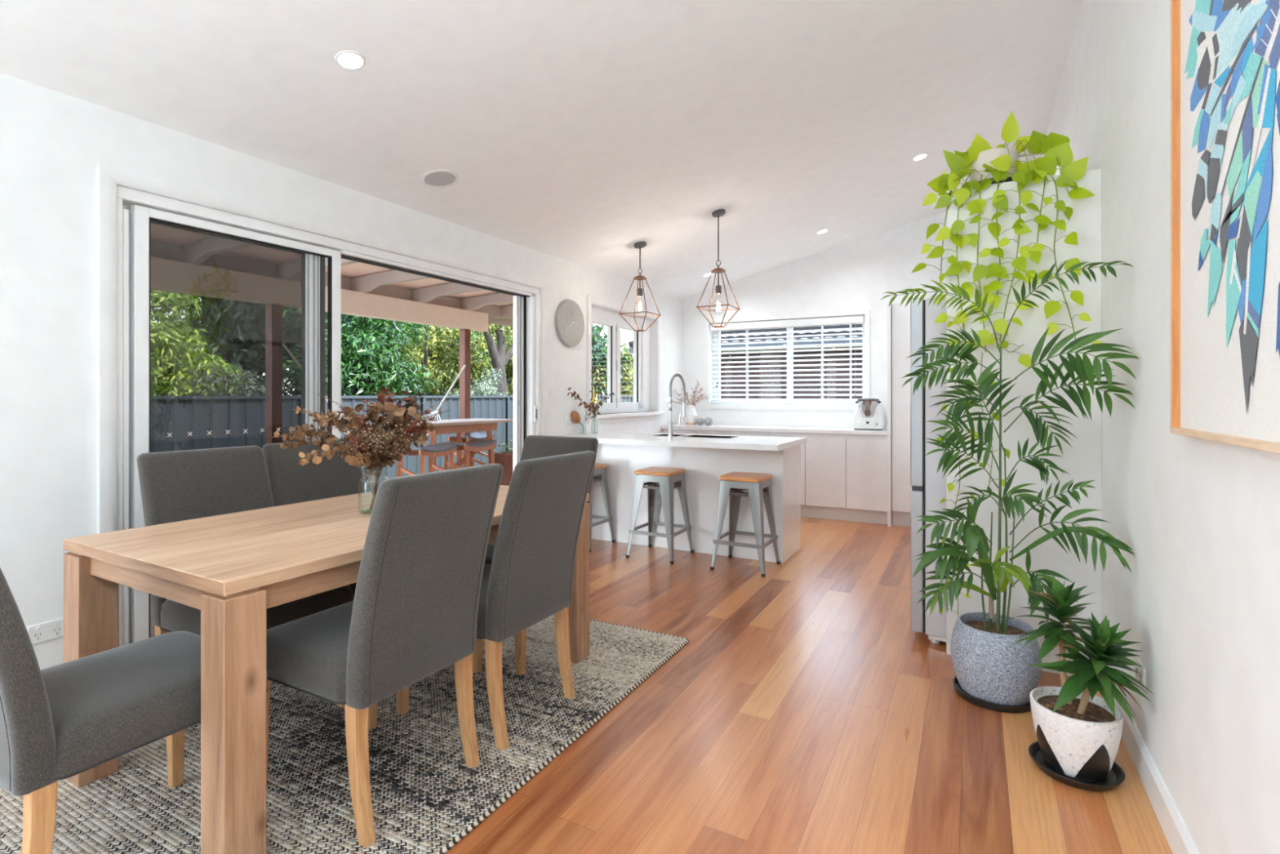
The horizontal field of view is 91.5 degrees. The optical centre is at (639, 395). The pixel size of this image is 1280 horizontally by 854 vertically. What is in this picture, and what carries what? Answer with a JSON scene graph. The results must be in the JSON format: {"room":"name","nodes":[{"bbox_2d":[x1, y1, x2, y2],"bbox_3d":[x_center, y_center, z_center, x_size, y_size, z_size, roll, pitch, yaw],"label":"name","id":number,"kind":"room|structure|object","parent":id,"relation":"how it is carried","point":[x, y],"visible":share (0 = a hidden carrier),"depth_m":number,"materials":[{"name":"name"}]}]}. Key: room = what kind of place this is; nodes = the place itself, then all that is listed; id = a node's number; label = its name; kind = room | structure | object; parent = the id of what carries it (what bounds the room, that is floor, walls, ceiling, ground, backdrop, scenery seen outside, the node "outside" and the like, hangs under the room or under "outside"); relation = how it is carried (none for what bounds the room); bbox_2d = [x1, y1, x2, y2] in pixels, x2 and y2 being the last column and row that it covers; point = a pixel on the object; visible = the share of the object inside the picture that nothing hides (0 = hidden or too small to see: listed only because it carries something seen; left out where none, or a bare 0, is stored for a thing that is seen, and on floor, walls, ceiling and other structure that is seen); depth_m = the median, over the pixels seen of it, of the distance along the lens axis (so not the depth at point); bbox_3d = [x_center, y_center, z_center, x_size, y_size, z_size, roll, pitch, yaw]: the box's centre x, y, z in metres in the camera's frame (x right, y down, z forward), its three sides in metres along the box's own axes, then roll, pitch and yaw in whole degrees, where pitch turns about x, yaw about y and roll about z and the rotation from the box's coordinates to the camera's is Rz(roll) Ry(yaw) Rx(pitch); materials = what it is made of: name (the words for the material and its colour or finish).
{"room":"dining room","nodes":[
{"label":"dining room","id":0,"kind":"room"},
{"bbox_2d":[0,72,682,669],"bbox_3d":[-2.061,0.035,3.015,0.200,2.430,10.970,0,0,28],"label":"wall","id":1,"kind":"structure","parent":0,"point":[52,143],"depth_m":2.47,"materials":[{"name":"paint"}]},
{"bbox_2d":[26,617,63,644],"bbox_3d":[-2.274,0.905,2.391,0.012,0.074,0.115,0,0,28],"label":"power outlet","id":2,"kind":"object","parent":1,"relation":"attached to","point":[51,629],"visible":0.88,"depth_m":2.39,"materials":[{"name":"white plastic"}]},
{"bbox_2d":[97,162,547,533],"bbox_3d":[-1.486,0.153,3.857,0.020,2.193,3.015,0,0,28],"label":"trim","id":3,"kind":"structure","parent":1,"relation":"attached to","point":[108,176],"depth_m":2.57,"materials":[{"name":"paint"}]},
{"bbox_2d":[116,185,541,646],"bbox_3d":[-1.564,0.189,3.899,0.162,2.133,2.885,0,0,28],"label":"door","id":4,"kind":"structure","parent":1,"relation":"in","point":[220,315],"depth_m":3.06,"materials":[{"name":"white metal"}]},
{"bbox_2d":[547,390,552,399],"bbox_3d":[-0.755,-0.008,5.230,0.012,0.074,0.075,0,0,28],"label":"light switch","id":5,"kind":"object","parent":1,"relation":"attached to","point":[549,392],"visible":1,"depth_m":5.23,"materials":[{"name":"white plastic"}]},
{"bbox_2d":[564,415,573,424],"bbox_3d":[-0.623,0.215,5.477,0.012,0.074,0.115,0,0,28],"label":"power outlet","id":6,"kind":"object","parent":1,"relation":"attached to","point":[568,420],"visible":1,"depth_m":5.46,"materials":[{"name":"white plastic"}]},
{"bbox_2d":[555,299,584,346],"bbox_3d":[-0.606,-0.632,5.471,0.043,0.410,0.410,0,0,28],"label":"wall clock","id":7,"kind":"object","parent":1,"relation":"attached to","point":[570,322],"visible":1,"depth_m":5.44,"materials":[{"name":"concrete"}]},
{"bbox_2d":[591,306,649,413],"bbox_3d":[-0.229,-0.335,6.469,0.110,1.030,1.390,0,0,28],"label":"window","id":8,"kind":"structure","parent":1,"relation":"in","point":[614,322],"depth_m":6.54,"materials":[{"name":"white metal"}]},
{"bbox_2d":[586,294,662,414],"bbox_3d":[-0.119,-0.372,6.410,0.020,1.105,1.540,0,0,28],"label":"trim","id":9,"kind":"structure","parent":1,"relation":"attached to","point":[591,300],"depth_m":6.07,"materials":[{"name":"paint"}]},
{"bbox_2d":[587,414,661,423],"bbox_3d":[-0.123,0.241,6.412,0.012,0.047,1.510,0,0,28],"label":"trim","id":10,"kind":"structure","parent":1,"relation":"attached to","point":[656,416],"depth_m":6.31,"materials":[{"name":"paint"}]},
{"bbox_2d":[586,411,665,418],"bbox_3d":[-0.145,0.199,6.430,0.155,0.038,1.550,0,0,28],"label":"trim","id":11,"kind":"structure","parent":1,"relation":"attached to","point":[642,413],"depth_m":6.28,"materials":[{"name":"paint"}]},
{"bbox_2d":[0,0,1083,298],"bbox_3d":[-0.371,-1.701,2.110,4.035,1.134,10.970,0,0,28],"label":"ceiling","id":12,"kind":"structure","parent":0,"point":[581,132],"depth_m":3.23,"materials":[{"name":"paint"}]},
{"bbox_2d":[334,50,365,70],"bbox_3d":[-1.194,-1.381,2.570,0.114,0.032,0.116,0,0,34],"label":"recessed light","id":13,"kind":"object","parent":12,"relation":"in","point":[346,60],"visible":1,"depth_m":2.57,"materials":[{"name":"white plastic"}]},
{"bbox_2d":[338,53,362,67],"bbox_3d":[-1.194,-1.380,2.570,0.090,0.003,0.090,-15,-7,27],"label":"diffuser","id":14,"kind":"object","parent":13,"relation":"attached to","point":[348,60],"depth_m":2.57,"materials":[{"name":"white plastic"}]},
{"bbox_2d":[420,168,458,187],"bbox_3d":[-1.171,-1.267,3.648,0.212,0.057,0.216,0,0,14],"label":"ceiling speaker","id":15,"kind":"object","parent":12,"relation":"attached to","point":[439,178],"visible":1,"depth_m":3.64,"materials":[{"name":"white plastic"}]},
{"bbox_2d":[424,172,455,186],"bbox_3d":[-1.170,-1.265,3.648,0.177,0.005,0.177,-15,-7,27],"label":"grille","id":16,"kind":"object","parent":15,"relation":"attached to","point":[431,179],"depth_m":3.64,"materials":[{"name":"white plastic"}]},
{"bbox_2d":[618,240,661,331],"bbox_3d":[0.000,-0.945,5.410,0.275,0.774,0.275,0,0,28],"label":"cage pendant","id":17,"kind":"object","parent":12,"relation":"hanging from","point":[639,245],"visible":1,"depth_m":5.39,"materials":[{"name":"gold metal"}]},
{"bbox_2d":[702,272,713,276],"bbox_3d":[0.741,-1.315,6.790,0.114,0.032,0.116,0,0,34],"label":"recessed light","id":18,"kind":"object","parent":12,"relation":"in","point":[708,273],"visible":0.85,"depth_m":6.79,"materials":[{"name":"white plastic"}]},
{"bbox_2d":[696,208,739,328],"bbox_3d":[0.635,-1.026,5.048,0.275,0.950,0.275,0,0,28],"label":"cage pendant","id":19,"kind":"object","parent":12,"relation":"hanging from","point":[720,212],"visible":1,"depth_m":5.04,"materials":[{"name":"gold metal"}]},
{"bbox_2d":[816,228,828,234],"bbox_3d":[1.786,-1.604,6.098,0.114,0.032,0.116,0,0,34],"label":"recessed light","id":20,"kind":"object","parent":12,"relation":"in","point":[825,230],"visible":1,"depth_m":6.09,"materials":[{"name":"white plastic"}]},
{"bbox_2d":[911,152,928,161],"bbox_3d":[2.142,-1.822,4.765,0.114,0.032,0.116,0,0,34],"label":"recessed light","id":21,"kind":"object","parent":12,"relation":"in","point":[922,156],"visible":1,"depth_m":4.76,"materials":[{"name":"white plastic"}]},
{"bbox_2d":[914,154,926,160],"bbox_3d":[2.142,-1.821,4.765,0.090,0.003,0.090,-15,-7,27],"label":"diffuser","id":22,"kind":"object","parent":21,"relation":"attached to","point":[920,157],"depth_m":4.76,"materials":[{"name":"white plastic"}]},
{"bbox_2d":[444,516,1173,853],"bbox_3d":[-0.371,1.310,2.110,4.035,0.120,10.970,0,0,28],"label":"floor","id":23,"kind":"structure","parent":0,"point":[802,710],"depth_m":2.22,"materials":[{"name":"brown wood"}]},
{"bbox_2d":[0,613,688,853],"bbox_3d":[-1.113,1.242,2.433,1.725,0.015,2.589,0,0,28],"label":"braided rug","id":24,"kind":"object","parent":23,"relation":"on","point":[425,797],"visible":0.47,"depth_m":2.06,"materials":[{"name":"fabric"}]},
{"bbox_2d":[0,567,267,853],"bbox_3d":[-1.437,0.731,1.629,0.482,1.015,0.668,0,0,28],"label":"dining chair","id":25,"kind":"object","parent":24,"relation":"on","point":[68,719],"visible":0.84,"depth_m":1.47,"materials":[{"name":"grey fabric"}]},
{"bbox_2d":[137,445,352,706],"bbox_3d":[-1.544,0.731,2.449,0.668,1.015,0.482,0,0,28],"label":"dining chair","id":26,"kind":"object","parent":24,"relation":"on","point":[176,486],"visible":0.4,"depth_m":2.46,"materials":[{"name":"grey fabric"}]},
{"bbox_2d":[262,438,365,600],"bbox_3d":[-1.343,0.731,2.910,0.668,1.015,0.482,0,0,28],"label":"dining chair","id":27,"kind":"object","parent":24,"relation":"on","point":[291,482],"visible":0.12,"depth_m":2.96,"materials":[{"name":"grey fabric"}]},
{"bbox_2d":[62,484,589,853],"bbox_3d":[-1.054,0.852,2.492,0.956,0.773,1.626,0,0,29],"label":"dining table","id":28,"kind":"object","parent":24,"relation":"on","point":[233,567],"visible":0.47,"depth_m":1.77,"materials":[{"name":"brown wood"}]},
{"bbox_2d":[358,466,386,514],"bbox_3d":[-1.058,0.376,2.483,0.116,0.179,0.116,0,0,28],"label":"glass jar","id":29,"kind":"object","parent":28,"relation":"on","point":[369,512],"visible":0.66,"depth_m":2.46,"materials":[{"name":"clear glass"}]},
{"bbox_2d":[271,386,450,510],"bbox_3d":[-1.073,0.208,2.448,0.635,0.493,0.258,0,0,-19],"label":"bouquet","id":30,"kind":"object","parent":29,"relation":"in","point":[380,446],"visible":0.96,"depth_m":2.43,"materials":[{"name":"brown plant"}]},
{"bbox_2d":[266,463,503,848],"bbox_3d":[-0.842,0.731,2.007,0.668,1.015,0.482,0,0,28],"label":"dining chair","id":31,"kind":"object","parent":24,"relation":"on","point":[412,615],"visible":0.91,"depth_m":1.83,"materials":[{"name":"grey fabric"}]},
{"bbox_2d":[396,450,596,750],"bbox_3d":[-0.570,0.731,2.476,0.668,1.015,0.482,0,0,28],"label":"dining chair","id":32,"kind":"object","parent":24,"relation":"on","point":[528,580],"visible":0.77,"depth_m":2.29,"materials":[{"name":"grey fabric"}]},
{"bbox_2d":[484,435,598,675],"bbox_3d":[-0.575,0.731,3.132,0.482,1.015,0.668,0,0,28],"label":"dining chair","id":33,"kind":"object","parent":24,"relation":"on","point":[535,446],"visible":0.17,"depth_m":3.32,"materials":[{"name":"grey fabric"}]},
{"bbox_2d":[589,462,615,551],"bbox_3d":[-0.483,0.915,5.232,0.408,0.670,0.408,0,0,28],"label":"bar stool","id":34,"kind":"object","parent":23,"relation":"on","point":[599,469],"visible":0.33,"depth_m":5.25,"materials":[{"name":"grey metal"}]},
{"bbox_2d":[625,466,693,564],"bbox_3d":[0.159,0.915,4.885,0.408,0.670,0.408,0,0,28],"label":"bar stool","id":35,"kind":"object","parent":23,"relation":"on","point":[662,478],"visible":1,"depth_m":4.80,"materials":[{"name":"grey metal"}]},
{"bbox_2d":[591,443,800,563],"bbox_3d":[0.363,0.818,5.324,1.885,0.865,0.554,0,0,28],"label":"base cabinet","id":36,"kind":"object","parent":23,"relation":"on","point":[704,467],"visible":0.66,"depth_m":4.97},
{"bbox_2d":[559,431,806,450],"bbox_3d":[0.304,0.365,5.161,1.935,0.040,0.863,0,0,28],"label":"benchtop","id":37,"kind":"object","parent":36,"relation":"on","point":[736,442],"visible":0.93,"depth_m":4.86,"materials":[{"name":"white stone"}]},
{"bbox_2d":[666,373,686,436],"bbox_3d":[0.325,0.080,5.264,0.118,0.530,0.241,0,0,28],"label":"tap","id":38,"kind":"object","parent":37,"relation":"on","point":[670,428],"visible":1,"depth_m":5.19,"materials":[{"name":"silver metal"}]},
{"bbox_2d":[653,434,733,438],"bbox_3d":[0.467,0.451,5.296,0.708,0.208,0.283,0,0,28],"label":"sink","id":39,"kind":"object","parent":37,"relation":"in","point":[660,434],"visible":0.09,"depth_m":5.40,"materials":[{"name":"metal"}]},
{"bbox_3d":[-0.407,0.247,5.566,0.064,0.195,0.064,0,0,28],"label":"bottle vase","id":40,"kind":"object","parent":37,"relation":"on","visible":0},
{"bbox_2d":[567,364,614,432],"bbox_3d":[-0.407,0.030,5.526,0.199,0.611,0.571,0,0,43],"label":"stems","id":41,"kind":"object","parent":40,"relation":"in","point":[593,406],"visible":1,"depth_m":5.54,"materials":[{"name":"brown plant"}]},
{"bbox_3d":[-0.510,0.293,5.553,0.064,0.104,0.064,0,0,28],"label":"bottle vase","id":42,"kind":"object","parent":37,"relation":"on","visible":0},
{"bbox_2d":[570,407,586,432],"bbox_3d":[-0.542,0.217,5.551,0.107,0.237,0.169,0,0,28],"label":"dried banksia","id":43,"kind":"object","parent":42,"relation":"in","point":[575,417],"visible":0.99,"depth_m":5.50,"materials":[{"name":"orange plant"}]},
{"bbox_2d":[662,429,731,435],"bbox_3d":[0.753,0.819,7.176,0.823,0.862,0.567,0,0,28],"label":"base cabinet","id":44,"kind":"object","parent":23,"relation":"on","point":[665,431],"visible":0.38,"depth_m":6.91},
{"bbox_2d":[710,471,780,577],"bbox_3d":[0.772,0.915,4.549,0.408,0.670,0.408,0,0,28],"label":"bar stool","id":45,"kind":"object","parent":23,"relation":"on","point":[732,484],"visible":1,"depth_m":4.46,"materials":[{"name":"grey metal"}]},
{"bbox_2d":[731,431,806,516],"bbox_3d":[1.467,0.819,6.793,0.793,0.862,0.567,0,0,28],"label":"base cabinet","id":46,"kind":"object","parent":23,"relation":"on","point":[803,507],"visible":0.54,"depth_m":6.41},
{"bbox_2d":[661,423,887,435],"bbox_3d":[1.444,0.364,6.791,2.407,0.039,0.594,0,0,28],"label":"benchtop","id":47,"kind":"object","parent":46,"relation":"on","point":[804,429],"visible":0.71,"depth_m":6.55,"materials":[{"name":"white stone"}]},
{"bbox_2d":[684,404,697,425],"bbox_3d":[0.597,0.229,7.303,0.152,0.232,0.152,0,0,-39],"label":"vase","id":48,"kind":"object","parent":47,"relation":"on","point":[691,419],"visible":0.94,"depth_m":7.25,"materials":[{"name":"ceramic"}]},
{"bbox_2d":[673,380,709,406],"bbox_3d":[0.606,0.045,7.295,0.439,0.450,0.175,0,0,28],"label":"sprigs","id":49,"kind":"object","parent":48,"relation":"in","point":[693,403],"visible":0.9,"depth_m":7.29,"materials":[{"name":"plant"}]},
{"bbox_2d":[696,417,704,425],"bbox_3d":[0.700,0.302,7.225,0.092,0.090,0.092,0,0,28],"label":"stone ball","id":50,"kind":"object","parent":47,"relation":"on","point":[700,421],"visible":0.98,"depth_m":7.19,"materials":[{"name":"grey stone"}]},
{"bbox_2d":[704,417,712,425],"bbox_3d":[0.787,0.298,7.167,0.100,0.098,0.100,0,0,28],"label":"stone ball","id":51,"kind":"object","parent":47,"relation":"on","point":[708,420],"visible":0.94,"depth_m":7.13,"materials":[{"name":"grey stone"}]},
{"bbox_2d":[851,398,887,430],"bbox_3d":[2.311,0.187,6.287,0.330,0.316,0.333,0,0,28],"label":"food processor","id":52,"kind":"object","parent":47,"relation":"on","point":[868,414],"visible":1,"depth_m":6.18,"materials":[{"name":"white plastic"}]},
{"bbox_2d":[857,400,878,417],"bbox_3d":[2.288,0.138,6.245,0.196,0.170,0.196,0,0,28],"label":"steel bowl","id":53,"kind":"object","parent":52,"relation":"on","point":[866,409],"depth_m":6.17,"materials":[{"name":"silver metal"}]},
{"bbox_2d":[805,433,887,524],"bbox_3d":[2.164,0.819,6.420,0.785,0.862,0.567,0,0,28],"label":"base cabinet","id":54,"kind":"object","parent":23,"relation":"on","point":[846,474],"visible":0.95,"depth_m":6.17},
{"bbox_2d":[887,302,892,526],"bbox_3d":[2.519,0.185,6.210,0.032,2.130,0.604,0,0,28],"label":"end panel","id":55,"kind":"object","parent":23,"relation":"on","point":[890,308],"visible":0.38,"depth_m":5.95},
{"bbox_2d":[892,302,911,526],"bbox_3d":[3.064,0.185,5.938,1.182,2.130,0.567,0,0,28],"label":"cupboard","id":56,"kind":"object","parent":23,"relation":"on","point":[901,486],"visible":0.2,"depth_m":5.93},
{"bbox_2d":[910,297,946,643],"bbox_3d":[1.848,0.379,3.264,0.742,1.742,0.644,0,0,28],"label":"fridge","id":57,"kind":"object","parent":23,"relation":"on","point":[928,486],"visible":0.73,"depth_m":3.13,"materials":[{"name":"silver metal"}]},
{"bbox_2d":[880,260,1138,712],"bbox_3d":[1.415,0.372,2.502,0.831,1.756,0.563,0,0,28],"label":"potted palm","id":58,"kind":"object","parent":23,"relation":"on","point":[990,673],"visible":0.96,"depth_m":2.51,"materials":[{"name":"green plant"}]},
{"bbox_2d":[950,612,1041,705],"bbox_3d":[1.477,1.093,2.595,0.332,0.290,0.332,0,0,28],"label":"pot","id":59,"kind":"object","parent":58,"relation":"on","point":[988,671],"depth_m":2.48,"materials":[{"name":"grey stone"}]},
{"bbox_2d":[946,168,1101,675],"bbox_3d":[1.933,0.129,3.210,0.611,2.243,0.776,0,0,28],"label":"surround","id":60,"kind":"object","parent":23,"relation":"on","point":[1082,462],"visible":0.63,"depth_m":2.85,"materials":[{"name":"paint"}]},
{"bbox_2d":[911,111,1101,617],"bbox_3d":[1.708,-0.134,2.962,0.754,2.410,0.338,0,0,28],"label":"pothos","id":61,"kind":"object","parent":60,"relation":"on","point":[985,166],"visible":0.88,"depth_m":2.87,"materials":[{"name":"green plant"}]},
{"bbox_2d":[968,147,1019,181],"bbox_3d":[1.715,-1.082,3.024,0.216,0.162,0.216,0,0,28],"label":"pot","id":62,"kind":"object","parent":61,"relation":"on","point":[979,157],"depth_m":2.95,"materials":[{"name":"white ceramic"}]},
{"bbox_2d":[1008,573,1154,791],"bbox_3d":[1.454,0.935,2.074,0.319,0.629,0.431,0,0,-1],"label":"dracaena","id":63,"kind":"object","parent":23,"relation":"on","point":[1078,731],"visible":1,"depth_m":2.00,"materials":[{"name":"green plant"}]},
{"bbox_2d":[1029,685,1123,781],"bbox_3d":[1.450,1.130,2.077,0.256,0.208,0.256,0,0,28],"label":"pot","id":64,"kind":"object","parent":63,"relation":"on","point":[1076,741],"depth_m":2.01,"materials":[{"name":"white ceramic"}]},
{"bbox_2d":[682,211,946,428],"bbox_3d":[2.171,-0.386,6.857,3.635,3.271,0.200,0,0,28],"label":"wall","id":65,"kind":"structure","parent":0,"point":[856,275],"depth_m":6.82,"materials":[{"name":"paint"}]},
{"bbox_2d":[705,309,869,409],"bbox_3d":[1.606,-0.378,7.037,1.870,1.065,0.015,0,0,28],"label":"trim","id":66,"kind":"structure","parent":65,"relation":"attached to","point":[866,312],"depth_m":6.98,"materials":[{"name":"paint"}]},
{"bbox_2d":[712,323,864,404],"bbox_3d":[1.669,-0.378,7.154,1.770,0.965,0.050,0,0,28],"label":"window","id":67,"kind":"structure","parent":65,"relation":"in","point":[863,325],"depth_m":7.20,"materials":[{"name":"white metal"}]},
{"bbox_2d":[710,315,864,404],"bbox_3d":[1.623,-0.378,7.069,1.746,0.945,0.074,0,0,28],"label":"blind","id":68,"kind":"object","parent":67,"relation":"attached to","point":[850,320],"visible":0.92,"depth_m":7.03,"materials":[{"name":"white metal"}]},
{"bbox_2d":[1040,0,1279,853],"bbox_3d":[1.320,-0.386,1.205,0.200,3.271,10.970,0,0,28],"label":"wall","id":69,"kind":"structure","parent":0,"point":[1199,518],"depth_m":1.82,"materials":[{"name":"paint"}]},
{"bbox_2d":[1134,656,1146,690],"bbox_3d":[1.667,0.925,2.079,0.012,0.074,0.115,0,0,28],"label":"power outlet","id":70,"kind":"object","parent":69,"relation":"attached to","point":[1142,671],"visible":0.83,"depth_m":2.06,"materials":[{"name":"white plastic"}]},
{"bbox_2d":[1113,681,1199,853],"bbox_3d":[0.373,1.194,-0.336,0.016,0.112,6.960,0,0,28],"label":"baseboard","id":71,"kind":"structure","parent":69,"relation":"attached to","point":[1180,840],"depth_m":1.85,"materials":[{"name":"paint"}]},
{"bbox_2d":[1169,0,1279,453],"bbox_3d":[1.153,-0.675,1.149,0.040,1.549,1.075,0,0,28],"label":"framed picture","id":72,"kind":"object","parent":69,"relation":"attached to","point":[1224,55],"visible":1,"depth_m":1.33,"materials":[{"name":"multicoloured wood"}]},
{"label":"outside","id":73,"kind":"structure","parent":0,"visible":0},
{"bbox_3d":[-2.326,1.350,5.555,2.655,0.120,9.600,0,0,28],"label":"floor","id":74,"kind":"structure","parent":73,"visible":0},
{"bbox_2d":[324,257,512,467],"bbox_3d":[-2.468,-0.037,5.291,2.655,2.655,9.000,0,0,28],"label":"veranda","id":75,"kind":"object","parent":74,"relation":"on","point":[367,291],"visible":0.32,"depth_m":6.98,"materials":[{"name":"beige paint"}]},
{"bbox_2d":[324,364,466,444],"bbox_3d":[-2.666,0.040,6.673,0.646,1.034,2.328,0,0,28],"label":"hammock","id":76,"kind":"object","parent":75,"relation":"hanging from","point":[464,366],"visible":0.13,"depth_m":7.29,"materials":[{"name":"white fabric"}]},
{"bbox_2d":[396,443,457,476],"bbox_3d":[-2.044,0.885,5.971,0.388,0.811,0.478,0,0,28],"label":"bar stool","id":77,"kind":"object","parent":74,"relation":"on","point":[436,450],"visible":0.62,"depth_m":5.94,"materials":[{"name":"brown wood"}]},
{"bbox_2d":[396,417,512,476],"bbox_3d":[-2.021,0.783,6.776,0.620,1.017,1.320,0,0,28],"label":"bar table","id":78,"kind":"object","parent":74,"relation":"on","point":[459,426],"visible":0.4,"depth_m":6.59,"materials":[{"name":"brown wood"}]},
{"bbox_2d":[441,439,496,469],"bbox_3d":[-1.786,0.885,6.537,0.388,0.811,0.478,0,0,28],"label":"bar stool","id":79,"kind":"object","parent":74,"relation":"on","point":[479,445],"visible":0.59,"depth_m":6.48,"materials":[{"name":"brown wood"}]},
{"bbox_2d":[447,432,493,468],"bbox_3d":[-2.077,0.885,7.668,0.388,0.811,0.478,0,0,28],"label":"bar stool","id":80,"kind":"object","parent":74,"relation":"on","point":[452,438],"visible":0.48,"depth_m":7.60,"materials":[{"name":"brown wood"}]},
{"bbox_2d":[492,438,512,485],"bbox_3d":[-1.444,0.884,6.887,0.424,0.812,0.450,0,0,28],"label":"planter","id":81,"kind":"object","parent":74,"relation":"on","point":[504,459],"visible":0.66,"depth_m":6.77,"materials":[{"name":"brown ceramic"}]},
{"bbox_2d":[493,450,512,485],"bbox_3d":[-1.405,0.962,6.911,0.320,0.656,0.320,0,0,28],"label":"tub","id":82,"kind":"object","parent":81,"relation":"in","point":[504,459],"depth_m":6.77,"materials":[{"name":"brown ceramic"}]},
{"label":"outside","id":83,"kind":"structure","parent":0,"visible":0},
{"bbox_3d":[2.360,1.835,4.408,80.000,0.070,70.000,0,0,28],"label":"ground","id":84,"kind":"structure","parent":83,"visible":0},
{"bbox_2d":[324,314,359,395],"bbox_3d":[-7.711,-0.855,12.265,4.547,5.320,5.365,0,0,-1],"label":"tree","id":85,"kind":"object","parent":84,"relation":"on","point":[342,315],"visible":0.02,"depth_m":12.72,"materials":[{"name":"green plant"}]},
{"bbox_2d":[324,311,435,395],"bbox_3d":[-5.660,-0.525,12.522,2.926,4.655,3.143,0,0,-22],"label":"tree","id":86,"kind":"object","parent":84,"relation":"on","point":[367,352],"visible":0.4,"depth_m":11.88,"materials":[{"name":"green plant"}]},
{"bbox_2d":[324,318,455,395],"bbox_3d":[-7.964,-1.383,18.416,6.353,6.365,3.951,0,0,-45],"label":"tree","id":87,"kind":"object","parent":84,"relation":"on","point":[343,393],"visible":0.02,"depth_m":18.39,"materials":[{"name":"green plant"}]},
{"bbox_2d":[352,324,497,395],"bbox_3d":[-6.137,-0.591,17.112,3.198,4.795,5.096,0,0,25],"label":"tree","id":88,"kind":"object","parent":84,"relation":"on","point":[438,354],"visible":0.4,"depth_m":17.46,"materials":[{"name":"green plant"}]},
{"bbox_2d":[400,325,511,395],"bbox_3d":[-6.279,-1.292,20.353,3.601,6.204,5.925,0,0,24],"label":"tree","id":89,"kind":"object","parent":84,"relation":"on","point":[475,335],"visible":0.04,"depth_m":20.01,"materials":[{"name":"green plant"}]},
{"bbox_2d":[419,323,512,395],"bbox_3d":[-3.617,-0.769,15.759,2.008,5.161,3.846,0,0,28],"label":"forked tree","id":90,"kind":"object","parent":84,"relation":"on","point":[499,358],"visible":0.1,"depth_m":15.59,"materials":[{"name":"green plant"}]},
{"bbox_2d":[324,395,633,492],"bbox_3d":[-2.905,0.902,13.618,0.085,1.795,23.730,0,0,28],"label":"fence","id":91,"kind":"object","parent":84,"relation":"on","point":[481,406],"visible":0.08,"depth_m":12.10,"materials":[{"name":"grey metal"}]},
{"bbox_2d":[447,368,512,395],"bbox_3d":[-3.576,0.584,14.039,1.100,2.442,1.865,0,0,12],"label":"shrub","id":92,"kind":"object","parent":84,"relation":"on","point":[486,389],"visible":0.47,"depth_m":14.20,"materials":[{"name":"green plant"}]},
{"bbox_2d":[471,325,512,395],"bbox_3d":[-5.526,-0.874,24.017,4.044,6.718,6.872,0,0,33],"label":"tree","id":93,"kind":"object","parent":84,"relation":"on","point":[508,375],"visible":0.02,"depth_m":24.21,"materials":[{"name":"green plant"}]},
{"bbox_2d":[592,386,603,403],"bbox_3d":[-0.831,0.798,12.335,1.566,2.004,1.534,0,0,28],"label":"leaf plant","id":94,"kind":"object","parent":84,"relation":"on","point":[593,386],"visible":0.02,"depth_m":12.00,"materials":[{"name":"green plant"}]},
{"bbox_2d":[591,323,632,395],"bbox_3d":[-2.089,-0.652,22.598,4.011,5.229,4.403,0,0,-10],"label":"tree","id":95,"kind":"object","parent":84,"relation":"on","point":[599,351],"visible":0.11,"depth_m":21.61,"materials":[{"name":"green plant"}]},
{"bbox_2d":[591,339,633,395],"bbox_3d":[-1.298,-0.093,22.864,3.709,3.890,4.028,0,0,-16],"label":"tree","id":96,"kind":"object","parent":84,"relation":"on","point":[627,383],"visible":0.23,"depth_m":21.98,"materials":[{"name":"green plant"}]},
{"bbox_2d":[628,324,862,399],"bbox_3d":[7.366,-0.897,12.454,13.567,5.395,7.087,0,0,28],"label":"house","id":97,"kind":"structure","parent":84,"relation":"on","point":[853,326],"depth_m":11.34,"materials":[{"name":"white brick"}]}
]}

